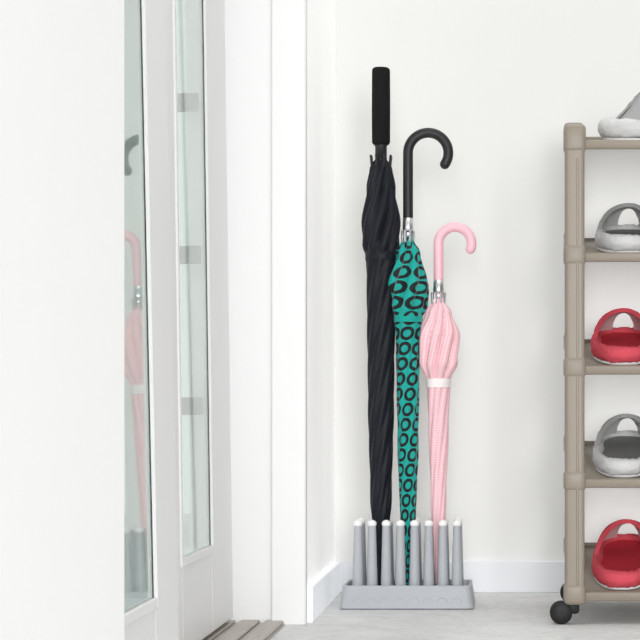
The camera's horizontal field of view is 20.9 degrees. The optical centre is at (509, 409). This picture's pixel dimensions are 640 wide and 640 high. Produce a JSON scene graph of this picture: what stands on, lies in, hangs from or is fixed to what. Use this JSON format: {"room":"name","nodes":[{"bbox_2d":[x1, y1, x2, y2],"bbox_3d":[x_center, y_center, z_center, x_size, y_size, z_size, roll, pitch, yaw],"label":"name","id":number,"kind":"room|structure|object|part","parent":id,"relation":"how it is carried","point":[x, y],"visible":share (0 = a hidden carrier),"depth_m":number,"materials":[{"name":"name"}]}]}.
{"room":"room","nodes":[
{"label":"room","id":0,"kind":"room"},
{"bbox_2d":[0,0,334,639],"bbox_3d":[-0.431,-0.900,1.060,0.190,2.500,4.720,0,0,0],"label":"wall","id":1,"kind":"structure","parent":0,"point":[62,61],"depth_m":1.31,"materials":[{"name":"paint"}]},
{"bbox_2d":[124,0,178,639],"bbox_3d":[-0.419,-0.697,1.748,0.038,2.064,0.475,-1,0,0],"label":"door","id":2,"kind":"structure","parent":1,"relation":"in","point":[150,529],"depth_m":1.86,"materials":[{"name":"white"}]},
{"bbox_2d":[165,0,232,639],"bbox_3d":[-0.497,-0.697,2.462,0.078,2.064,0.605,-1,0,0],"label":"door","id":3,"kind":"structure","parent":1,"relation":"in","point":[195,29],"depth_m":2.52,"materials":[{"name":"white"}]},
{"bbox_2d":[202,620,284,639],"bbox_3d":[-0.446,0.346,2.147,0.160,0.008,1.305,0,0,0],"label":"door sill","id":4,"kind":"structure","parent":1,"relation":"attached to","point":[245,629],"depth_m":2.67,"materials":[{"name":"brown wood"}]},
{"bbox_2d":[224,0,306,624],"bbox_3d":[-0.429,-0.700,2.814,0.194,2.100,0.052,0,0,0],"label":"trim","id":5,"kind":"structure","parent":1,"relation":"attached to","point":[266,40],"depth_m":2.80,"materials":[{"name":"white paint"}]},
{"bbox_2d":[307,561,340,622],"bbox_3d":[-0.330,0.320,3.054,0.012,0.060,0.468,0,0,0],"label":"baseboard","id":6,"kind":"structure","parent":1,"relation":"attached to","point":[326,587],"depth_m":2.98,"materials":[{"name":"white paint"}]},
{"bbox_2d":[270,593,639,639],"bbox_3d":[-0.236,0.375,2.300,6.200,0.050,7.200,0,0,0],"label":"floor","id":7,"kind":"structure","parent":0,"point":[494,616],"depth_m":2.81,"materials":[{"name":"stone"}]},
{"bbox_2d":[340,517,474,609],"bbox_3d":[-0.181,0.272,3.065,0.236,0.156,0.125,0,0,0],"label":"umbrella stand","id":8,"kind":"object","parent":7,"relation":"on","point":[362,592],"visible":0.94,"depth_m":3.02,"materials":[{"name":"grey plastic"}]},
{"bbox_2d":[361,67,400,584],"bbox_3d":[-0.230,-0.139,3.065,0.069,0.945,0.069,0,0,22],"label":"umbrella","id":9,"kind":"object","parent":8,"relation":"in","point":[380,222],"visible":0.89,"depth_m":3.05,"materials":[{"name":"black fabric"}]},
{"bbox_3d":[-0.230,-0.542,3.065,0.033,0.137,0.033,0,0,0],"label":"handle","id":10,"kind":"part","parent":9,"relation":"part of","materials":[{"name":"black plastic"}]},
{"bbox_2d":[340,579,474,609],"bbox_3d":[-0.181,0.329,3.065,0.236,0.042,0.125,0,0,0],"label":"tray","id":11,"kind":"object","parent":8,"relation":"attached to","point":[357,594],"depth_m":3.01,"materials":[{"name":"grey plastic"}]},
{"bbox_2d":[388,128,452,584],"bbox_3d":[-0.160,-0.085,3.064,0.119,0.838,0.075,0,0,0],"label":"umbrella","id":12,"kind":"object","parent":8,"relation":"in","point":[408,285],"visible":0.86,"depth_m":3.05,"materials":[{"name":"teal fabric"}]},
{"bbox_3d":[-0.146,-0.410,3.064,0.090,0.188,0.018,0,0,0],"label":"handle","id":13,"kind":"part","parent":12,"relation":"part of","materials":[{"name":"black plastic"}]},
{"bbox_2d":[419,222,475,584],"bbox_3d":[-0.117,-0.001,3.060,0.098,0.670,0.074,0,0,29],"label":"umbrella","id":14,"kind":"object","parent":8,"relation":"in","point":[439,340],"visible":0.87,"depth_m":3.05,"materials":[{"name":"pink fabric"}]},
{"bbox_3d":[-0.098,-0.271,3.066,0.076,0.130,0.018,0,0,0],"label":"handle","id":15,"kind":"part","parent":14,"relation":"part of","materials":[{"name":"pink plastic"}]},
{"bbox_2d":[550,123,639,623],"bbox_3d":[0.388,-0.085,2.963,0.646,0.870,0.344,0,0,0],"label":"shoe rack","id":16,"kind":"object","parent":7,"relation":"on","point":[601,175],"visible":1,"depth_m":2.83,"materials":[{"name":"brown plastic"}]},
{"bbox_3d":[0.400,-0.102,3.123,0.554,0.753,0.004,0,0,0],"label":"panel","id":17,"kind":"part","parent":16,"relation":"part of","materials":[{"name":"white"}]},
{"bbox_2d":[590,308,639,364],"bbox_3d":[0.193,-0.126,2.951,0.113,0.105,0.278,0,0,6],"label":"slipper","id":18,"kind":"object","parent":16,"relation":"in","point":[610,345],"visible":1,"depth_m":2.95,"materials":[{"name":"red fabric"}]},
{"bbox_2d":[591,519,639,589],"bbox_3d":[0.197,0.244,2.950,0.113,0.105,0.278,0,0,8],"label":"slipper","id":19,"kind":"object","parent":16,"relation":"in","point":[616,557],"visible":1,"depth_m":2.94,"materials":[{"name":"red fabric"}]},
{"bbox_2d":[592,414,639,477],"bbox_3d":[0.197,0.059,2.950,0.113,0.105,0.278,0,0,8],"label":"slipper","id":20,"kind":"object","parent":16,"relation":"in","point":[615,453],"visible":1,"depth_m":2.94,"materials":[{"name":"grey fabric"}]},
{"bbox_2d":[595,203,639,251],"bbox_3d":[0.201,-0.310,2.950,0.113,0.105,0.278,0,0,7],"label":"slipper","id":21,"kind":"object","parent":16,"relation":"in","point":[610,236],"visible":0.98,"depth_m":2.94,"materials":[{"name":"grey fabric"}]},
{"bbox_2d":[598,92,639,139],"bbox_3d":[0.319,-0.490,2.878,0.344,0.099,0.136,0,0,-5],"label":"slipper","id":22,"kind":"object","parent":16,"relation":"in","point":[626,126],"visible":0.96,"depth_m":2.83,"materials":[{"name":"grey fabric"}]},
{"bbox_2d":[335,0,639,560],"bbox_3d":[1.264,-0.900,3.360,3.200,2.500,0.120,0,0,0],"label":"wall","id":23,"kind":"structure","parent":0,"point":[502,80],"depth_m":3.30,"materials":[{"name":"paint"}]},
{"bbox_2d":[340,561,564,592],"bbox_3d":[1.264,0.320,3.294,3.200,0.060,0.012,0,0,0],"label":"baseboard","id":24,"kind":"structure","parent":23,"relation":"attached to","point":[486,576],"depth_m":3.29,"materials":[{"name":"white paint"}]}
]}

